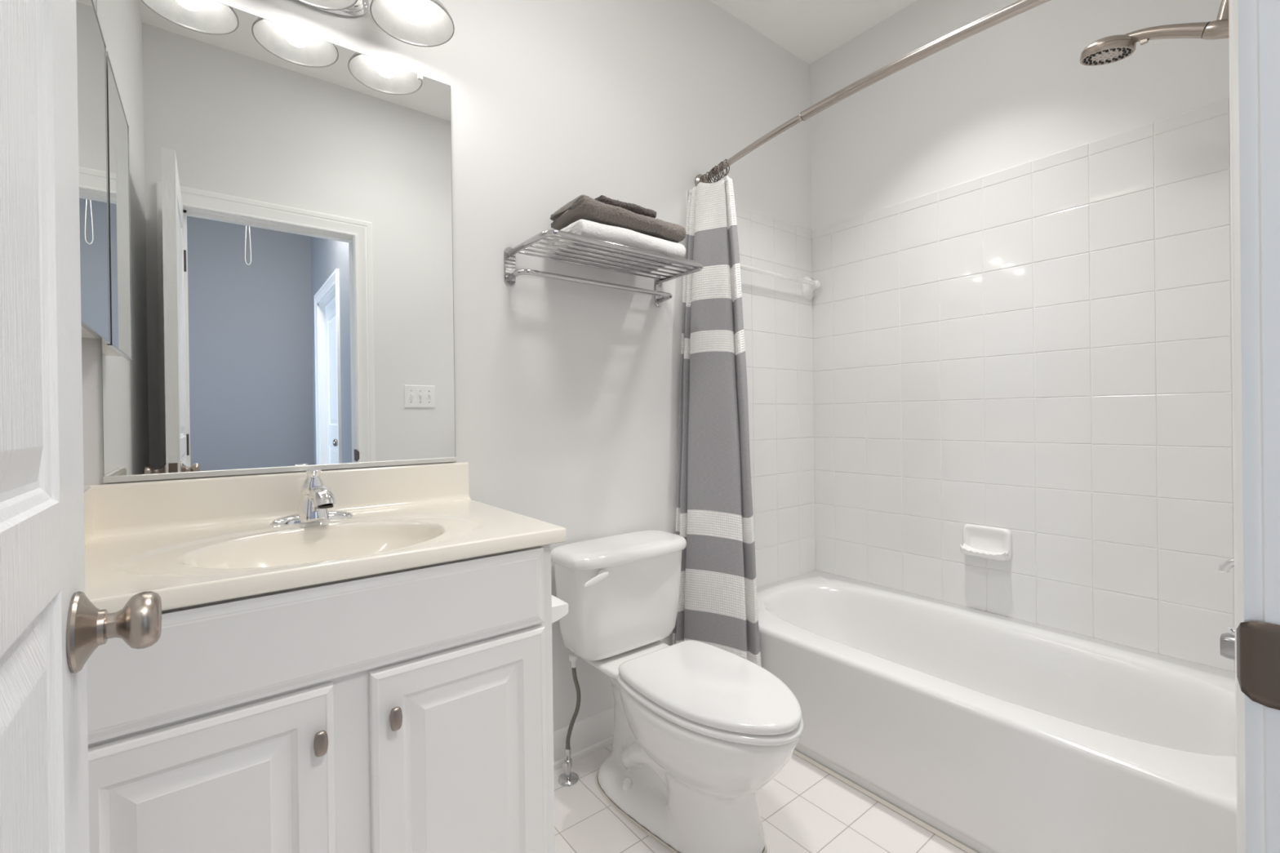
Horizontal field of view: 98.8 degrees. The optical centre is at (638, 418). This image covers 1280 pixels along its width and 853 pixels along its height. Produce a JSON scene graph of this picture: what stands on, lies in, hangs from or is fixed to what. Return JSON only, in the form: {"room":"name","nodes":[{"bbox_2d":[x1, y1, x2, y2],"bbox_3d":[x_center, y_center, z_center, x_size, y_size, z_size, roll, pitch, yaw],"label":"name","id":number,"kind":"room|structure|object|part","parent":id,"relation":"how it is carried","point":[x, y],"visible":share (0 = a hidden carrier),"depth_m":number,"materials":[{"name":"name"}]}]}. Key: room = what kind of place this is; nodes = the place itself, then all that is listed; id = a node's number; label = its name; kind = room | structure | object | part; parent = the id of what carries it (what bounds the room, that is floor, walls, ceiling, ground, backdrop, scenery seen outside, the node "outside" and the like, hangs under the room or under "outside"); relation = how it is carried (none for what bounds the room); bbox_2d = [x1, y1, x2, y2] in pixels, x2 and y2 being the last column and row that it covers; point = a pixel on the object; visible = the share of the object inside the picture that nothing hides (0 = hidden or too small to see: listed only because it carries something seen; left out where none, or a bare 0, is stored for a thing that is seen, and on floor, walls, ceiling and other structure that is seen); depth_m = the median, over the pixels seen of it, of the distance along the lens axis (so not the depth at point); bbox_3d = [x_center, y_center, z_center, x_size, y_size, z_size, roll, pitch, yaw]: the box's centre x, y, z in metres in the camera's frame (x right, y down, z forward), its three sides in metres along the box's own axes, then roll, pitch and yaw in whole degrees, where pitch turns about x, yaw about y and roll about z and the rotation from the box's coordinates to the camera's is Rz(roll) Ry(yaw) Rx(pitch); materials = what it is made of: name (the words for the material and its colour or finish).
{"room":"bathroom","nodes":[
{"label":"bathroom","id":0,"kind":"room"},
{"bbox_2d":[81,0,815,731],"bbox_3d":[-0.179,-0.278,1.874,2.680,2.737,0.126,-1,0,-38],"label":"wall","id":1,"kind":"structure","parent":0,"point":[566,393],"depth_m":1.84,"materials":[{"name":"white paint"}]},
{"bbox_2d":[75,0,111,343],"bbox_3d":[-0.970,-0.448,0.941,0.048,0.596,0.357,-1,0,-38],"label":"medicine cabinet","id":2,"kind":"object","parent":1,"relation":"attached to","point":[91,43],"visible":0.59,"depth_m":0.96,"materials":[{"name":"white paint"}]},
{"bbox_2d":[96,0,456,483],"bbox_3d":[-0.798,-0.405,1.314,0.710,1.060,0.010,-1,0,-38],"label":"wall mirror","id":3,"kind":"object","parent":1,"relation":"attached to","point":[281,232],"visible":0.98,"depth_m":1.27,"materials":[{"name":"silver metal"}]},
{"bbox_2d":[84,462,471,538],"bbox_3d":[-0.783,0.194,1.307,0.769,0.132,0.034,-1,0,-38],"label":"backsplash","id":4,"kind":"structure","parent":1,"relation":"attached to","point":[125,508],"depth_m":1.23,"materials":[{"name":"stone"}]},
{"bbox_2d":[293,0,454,47],"bbox_3d":[-0.736,-1.051,1.226,0.623,0.166,0.234,-1,0,-38],"label":"vanity light","id":5,"kind":"object","parent":1,"relation":"attached to","point":[419,23],"visible":1,"depth_m":1.37,"materials":[{"name":"white glass"}]},
{"bbox_3d":[-0.723,-1.031,1.209,0.191,0.122,0.191,-1,0,-38],"label":"lamp shade","id":6,"kind":"part","parent":5,"relation":"part of","materials":[{"name":"white glass"}]},
{"bbox_3d":[-0.552,-1.033,1.341,0.191,0.122,0.191,-1,0,-38],"label":"lamp shade","id":7,"kind":"part","parent":5,"relation":"part of","materials":[{"name":"white glass"}]},
{"bbox_3d":[-0.552,-1.032,1.341,0.060,0.122,0.060,-1,0,-38],"label":"bulb","id":8,"kind":"part","parent":5,"relation":"part of","materials":[{"name":"white glass"}]},
{"bbox_2d":[553,706,613,771],"bbox_3d":[-0.122,1.037,1.822,0.931,0.107,0.024,-1,0,-38],"label":"baseboard","id":9,"kind":"structure","parent":1,"relation":"attached to","point":[589,735],"depth_m":1.78,"materials":[{"name":"white paint"}]},
{"bbox_2d":[503,229,703,306],"bbox_3d":[-0.080,-0.459,1.720,0.616,0.114,0.252,-1,0,-38],"label":"towel rack","id":10,"kind":"object","parent":1,"relation":"attached to","point":[511,273],"visible":1,"depth_m":1.66,"materials":[{"name":"silver metal"}]},
{"bbox_3d":[-0.080,-0.497,1.718,0.598,0.019,0.248,-1,0,-38],"label":"shelf frame","id":11,"kind":"part","parent":10,"relation":"part of","materials":[{"name":"silver metal"}]},
{"bbox_2d":[546,219,685,273],"bbox_3d":[-0.065,-0.534,1.723,0.398,0.065,0.220,-1,0,-38],"label":"towel","id":12,"kind":"object","parent":10,"relation":"on","point":[619,235],"visible":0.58,"depth_m":1.64,"materials":[{"name":"white fabric"}]},
{"bbox_2d":[550,194,686,242],"bbox_3d":[-0.060,-0.602,1.729,0.396,0.070,0.221,-1,0,-38],"label":"bath towel","id":13,"kind":"object","parent":12,"relation":"on","point":[584,206],"visible":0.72,"depth_m":1.63,"materials":[{"name":"grey fabric"}]},
{"bbox_2d":[594,195,657,217],"bbox_3d":[-0.061,-0.642,1.710,0.215,0.031,0.132,-1,0,-38],"label":"cloth","id":14,"kind":"object","parent":13,"relation":"on","point":[633,207],"visible":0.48,"depth_m":1.66,"materials":[{"name":"grey fabric"}]},
{"bbox_3d":[0.506,-0.072,2.328,0.792,1.600,0.004,-1,0,-38],"label":"tile panel","id":15,"kind":"part","parent":1,"relation":"part of","materials":[{"name":"white tile"}]},
{"bbox_2d":[801,276,820,299],"bbox_3d":[0.559,-0.600,2.332,0.703,0.104,0.059,-1,0,-38],"label":"towel bar","id":16,"kind":"object","parent":1,"relation":"attached to","point":[809,285],"visible":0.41,"depth_m":2.52,"materials":[{"name":"white ceramic"}]},
{"bbox_2d":[553,744,966,852],"bbox_3d":[0.334,1.136,1.243,2.680,0.100,1.737,-1,0,-38],"label":"floor","id":17,"kind":"structure","parent":0,"point":[804,808],"depth_m":1.48,"materials":[{"name":"tile"}]},
{"bbox_2d":[86,544,555,852],"bbox_3d":[-0.615,0.679,1.084,0.742,0.839,0.564,-1,0,-38],"label":"vanity cabinet","id":18,"kind":"object","parent":17,"relation":"on","point":[410,710],"visible":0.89,"depth_m":0.88,"materials":[{"name":"white paint"}]},
{"bbox_3d":[-0.606,0.703,0.774,0.315,0.562,0.018,-1,0,-38],"label":"door","id":19,"kind":"part","parent":18,"relation":"part of","materials":[{"name":"white paint"}]},
{"bbox_3d":[-0.463,0.337,0.887,0.689,0.149,0.018,-1,0,-38],"label":"drawer","id":20,"kind":"part","parent":18,"relation":"part of","materials":[{"name":"white paint"}]},
{"bbox_3d":[-0.489,0.496,0.841,0.020,0.038,0.022,-1,0,-38],"label":"knob","id":21,"kind":"part","parent":18,"relation":"part of","materials":[{"name":"silver metal"}]},
{"bbox_2d":[84,462,566,613],"bbox_3d":[-0.624,0.242,1.100,0.774,0.232,0.556,-1,0,-38],"label":"countertop","id":22,"kind":"structure","parent":18,"relation":"on","point":[193,541],"depth_m":1.12,"materials":[{"name":"stone"}]},
{"bbox_2d":[269,469,353,524],"bbox_3d":[-0.711,0.172,1.232,0.157,0.115,0.136,-1,0,16],"label":"faucet","id":23,"kind":"object","parent":22,"relation":"on","point":[316,498],"visible":1,"depth_m":1.21,"materials":[{"name":"silver metal"}]},
{"bbox_3d":[-0.735,0.220,1.239,0.166,0.020,0.046,-1,0,-38],"label":"plate","id":24,"kind":"part","parent":23,"relation":"part of","materials":[{"name":"silver metal"}]},
{"bbox_3d":[-0.735,0.141,1.238,0.048,0.053,0.049,-1,0,-38],"label":"lever","id":25,"kind":"part","parent":23,"relation":"part of","materials":[{"name":"silver metal"}]},
{"bbox_3d":[-0.694,0.171,1.200,0.045,0.050,0.117,-1,0,-38],"label":"spout","id":26,"kind":"part","parent":23,"relation":"part of","materials":[{"name":"silver metal"}]},
{"bbox_3d":[-0.403,0.494,0.907,0.020,0.038,0.022,-1,0,-38],"label":"knob","id":27,"kind":"part","parent":18,"relation":"part of","materials":[{"name":"silver metal"}]},
{"bbox_3d":[-0.313,0.699,1.001,0.319,0.562,0.018,-1,0,-38],"label":"door","id":28,"kind":"part","parent":18,"relation":"part of","materials":[{"name":"white paint"}]},
{"bbox_2d":[551,595,568,623],"bbox_3d":[-0.206,0.413,1.203,0.056,0.056,0.135,-1,0,-38],"label":"paper holder","id":29,"kind":"object","parent":18,"relation":"attached to","point":[559,607],"visible":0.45,"depth_m":1.16,"materials":[{"name":"white plastic"}]},
{"bbox_2d":[558,653,580,786],"bbox_3d":[-0.214,0.905,1.661,0.062,0.373,0.069,-1,0,14],"label":"water supply valve","id":30,"kind":"object","parent":17,"relation":"on","point":[568,778],"visible":0.98,"depth_m":1.66,"materials":[{"name":"silver metal"}]},
{"bbox_3d":[-0.220,1.040,1.637,0.019,0.037,0.007,-1,0,15],"label":"handle","id":31,"kind":"part","parent":30,"relation":"part of","materials":[{"name":"silver metal"}]},
{"bbox_2d":[551,529,803,852],"bbox_3d":[0.116,0.737,1.524,0.448,0.702,0.764,-1,0,-38],"label":"toilet","id":32,"kind":"object","parent":17,"relation":"on","point":[700,728],"visible":1,"depth_m":1.44,"materials":[{"name":"white ceramic"}]},
{"bbox_3d":[-0.122,0.456,1.561,0.086,0.037,0.019,-1,0,-38],"label":"flush lever","id":33,"kind":"part","parent":32,"relation":"part of","materials":[{"name":"white plastic"}]},
{"bbox_3d":[-0.056,0.571,1.742,0.425,0.288,0.184,-1,0,-38],"label":"tank","id":34,"kind":"part","parent":32,"relation":"part of","materials":[{"name":"white ceramic"}]},
{"bbox_3d":[-0.054,0.408,1.736,0.448,0.040,0.224,-1,0,-38],"label":"tank lid","id":35,"kind":"part","parent":32,"relation":"part of","materials":[{"name":"white ceramic"}]},
{"bbox_3d":[0.121,0.905,1.522,0.348,0.366,0.732,-1,0,-38],"label":"bowl","id":36,"kind":"part","parent":32,"relation":"part of","materials":[{"name":"white ceramic"}]},
{"bbox_3d":[0.198,0.713,1.419,0.344,0.018,0.499,-1,0,-38],"label":"seat","id":37,"kind":"part","parent":32,"relation":"part of","materials":[{"name":"white plastic"}]},
{"bbox_3d":[0.197,0.690,1.419,0.336,0.022,0.491,-1,0,-38],"label":"lid","id":38,"kind":"part","parent":32,"relation":"part of","materials":[{"name":"white plastic"}]},
{"bbox_2d":[792,750,977,852],"bbox_3d":[0.701,1.075,1.516,0.010,0.008,1.464,-1,0,-38],"label":"bead","id":39,"kind":"object","parent":17,"relation":"on","point":[967,850],"visible":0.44,"depth_m":1.52,"materials":[{"name":"beige"}]},
{"bbox_2d":[756,569,1236,852],"bbox_3d":[0.994,0.893,1.754,0.750,0.365,1.488,-1,0,-38],"label":"bathtub","id":40,"kind":"object","parent":17,"relation":"on","point":[997,733],"visible":0.84,"depth_m":1.50,"materials":[{"name":"white ceramic"}]},
{"bbox_2d":[709,0,916,64],"bbox_3d":[0.261,-1.700,1.282,2.680,0.100,1.617,-1,0,-38],"label":"ceiling","id":41,"kind":"structure","parent":0,"point":[810,30],"depth_m":2.28,"materials":[{"name":"white paint"}]},
{"bbox_2d":[809,0,1235,672],"bbox_3d":[1.360,-0.298,1.975,0.126,2.737,1.617,-1,0,-38],"label":"wall","id":42,"kind":"structure","parent":0,"point":[1021,248],"depth_m":1.88,"materials":[{"name":"white tile"}]},
{"bbox_2d":[960,524,1012,560],"bbox_3d":[1.247,0.450,1.982,0.059,0.113,0.158,-1,0,-38],"label":"soap dish","id":43,"kind":"object","parent":42,"relation":"attached to","point":[980,541],"visible":1,"depth_m":1.99,"materials":[{"name":"white ceramic"}]},
{"bbox_2d":[960,543,1008,560],"bbox_3d":[1.244,0.483,1.980,0.050,0.042,0.146,-1,0,-38],"label":"tray","id":44,"kind":"object","parent":43,"relation":"on","point":[989,551],"depth_m":1.98,"materials":[{"name":"white ceramic"}]},
{"bbox_3d":[0.812,-0.287,0.600,2.680,2.737,0.120,-1,0,-38],"label":"wall","id":45,"kind":"structure","parent":0,"visible":0},
{"bbox_2d":[0,0,161,852],"bbox_3d":[-0.297,0.090,0.207,0.144,1.994,0.632,-1,0,-38],"label":"door","id":46,"kind":"structure","parent":45,"relation":"in","point":[50,629],"depth_m":0.37,"materials":[{"name":"white paint"}]},
{"bbox_3d":[-0.434,0.167,0.435,0.018,0.062,0.062,-1,0,-38],"label":"knob","id":47,"kind":"part","parent":46,"relation":"part of","materials":[{"name":"silver metal"}]},
{"bbox_2d":[694,0,1051,186],"bbox_3d":[0.672,-0.919,1.520,0.137,0.064,1.496,-1,0,-38],"label":"curtain rod","id":48,"kind":"object","parent":45,"relation":"attached to","point":[1020,6],"visible":0.94,"depth_m":1.42,"materials":[{"name":"silver metal"}]},
{"bbox_2d":[710,167,719,182],"bbox_3d":[0.283,-0.907,2.043,0.046,0.054,0.006,-1,0,-31],"label":"curtain ring","id":49,"kind":"object","parent":48,"relation":"hanging from","point":[713,167],"visible":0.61,"depth_m":2.04,"materials":[{"name":"silver metal"}]},
{"bbox_2d":[715,164,723,179],"bbox_3d":[0.297,-0.907,2.015,0.016,0.053,0.046,-1,0,43],"label":"curtain ring","id":50,"kind":"object","parent":48,"relation":"hanging from","point":[720,164],"visible":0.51,"depth_m":2.01,"materials":[{"name":"silver metal"}]},
{"bbox_2d":[716,163,726,177],"bbox_3d":[0.303,-0.907,2.003,0.046,0.053,0.014,-1,0,-30],"label":"curtain ring","id":51,"kind":"object","parent":48,"relation":"hanging from","point":[719,163],"visible":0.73,"depth_m":2.00,"materials":[{"name":"silver metal"}]},
{"bbox_2d":[719,161,728,176],"bbox_3d":[0.308,-0.907,1.993,0.046,0.054,0.011,-1,0,-43],"label":"curtain ring","id":52,"kind":"object","parent":48,"relation":"hanging from","point":[721,162],"visible":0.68,"depth_m":1.98,"materials":[{"name":"silver metal"}]},
{"bbox_2d":[672,175,761,666],"bbox_3d":[0.283,0.060,1.952,0.336,1.868,0.160,-1,0,37],"label":"shower curtain","id":53,"kind":"object","parent":52,"relation":"hanging from","point":[717,602],"visible":0.86,"depth_m":1.94,"materials":[{"name":"fabric"}]},
{"bbox_2d":[722,159,729,174],"bbox_3d":[0.315,-0.908,1.980,0.012,0.054,0.046,-1,0,43],"label":"curtain ring","id":54,"kind":"object","parent":48,"relation":"hanging from","point":[725,159],"visible":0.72,"depth_m":1.97,"materials":[{"name":"silver metal"}]},
{"bbox_2d":[1080,0,1229,66],"bbox_3d":[1.312,-0.676,1.319,0.113,0.861,0.395,-1,0,-38],"label":"handheld shower","id":55,"kind":"object","parent":45,"relation":"attached to","point":[1110,49],"visible":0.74,"depth_m":1.36,"materials":[{"name":"silver metal"}]},
{"bbox_3d":[1.284,-0.940,1.349,0.032,0.086,0.172,-1,0,-38],"label":"handle","id":56,"kind":"part","parent":55,"relation":"part of","materials":[{"name":"silver metal"}]},
{"bbox_3d":[1.382,-0.999,1.222,0.021,0.178,0.136,-1,0,-38],"label":"arm","id":57,"kind":"part","parent":55,"relation":"part of","materials":[{"name":"silver metal"}]},
{"bbox_2d":[1217,556,1234,573],"bbox_3d":[1.398,0.332,1.227,0.170,0.170,0.142,-1,0,-38],"label":"tub valve","id":58,"kind":"object","parent":45,"relation":"attached to","point":[1226,566],"visible":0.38,"depth_m":1.27,"materials":[{"name":"silver metal"}]},
{"bbox_2d":[1219,625,1235,660],"bbox_3d":[1.404,0.517,1.223,0.056,0.074,0.144,-1,0,-38],"label":"tub spout","id":59,"kind":"object","parent":45,"relation":"attached to","point":[1227,642],"visible":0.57,"depth_m":1.26,"materials":[{"name":"silver metal"}]},
{"bbox_3d":[1.371,0.490,1.264,0.021,0.018,0.021,-1,0,-38],"label":"diverter knob","id":60,"kind":"part","parent":59,"relation":"part of","materials":[{"name":"silver metal"}]},
{"bbox_2d":[1228,0,1279,852],"bbox_3d":[0.205,0.046,0.126,0.817,2.090,0.161,-1,0,-38],"label":"trim","id":61,"kind":"structure","parent":45,"relation":"attached to","point":[1254,25],"depth_m":0.38,"materials":[{"name":"white paint"}]},
{"bbox_3d":[0.440,0.167,0.358,0.010,0.057,0.070,-1,0,-29],"label":"strike plate","id":62,"kind":"part","parent":61,"relation":"part of","materials":[{"name":"silver metal"}]}
]}

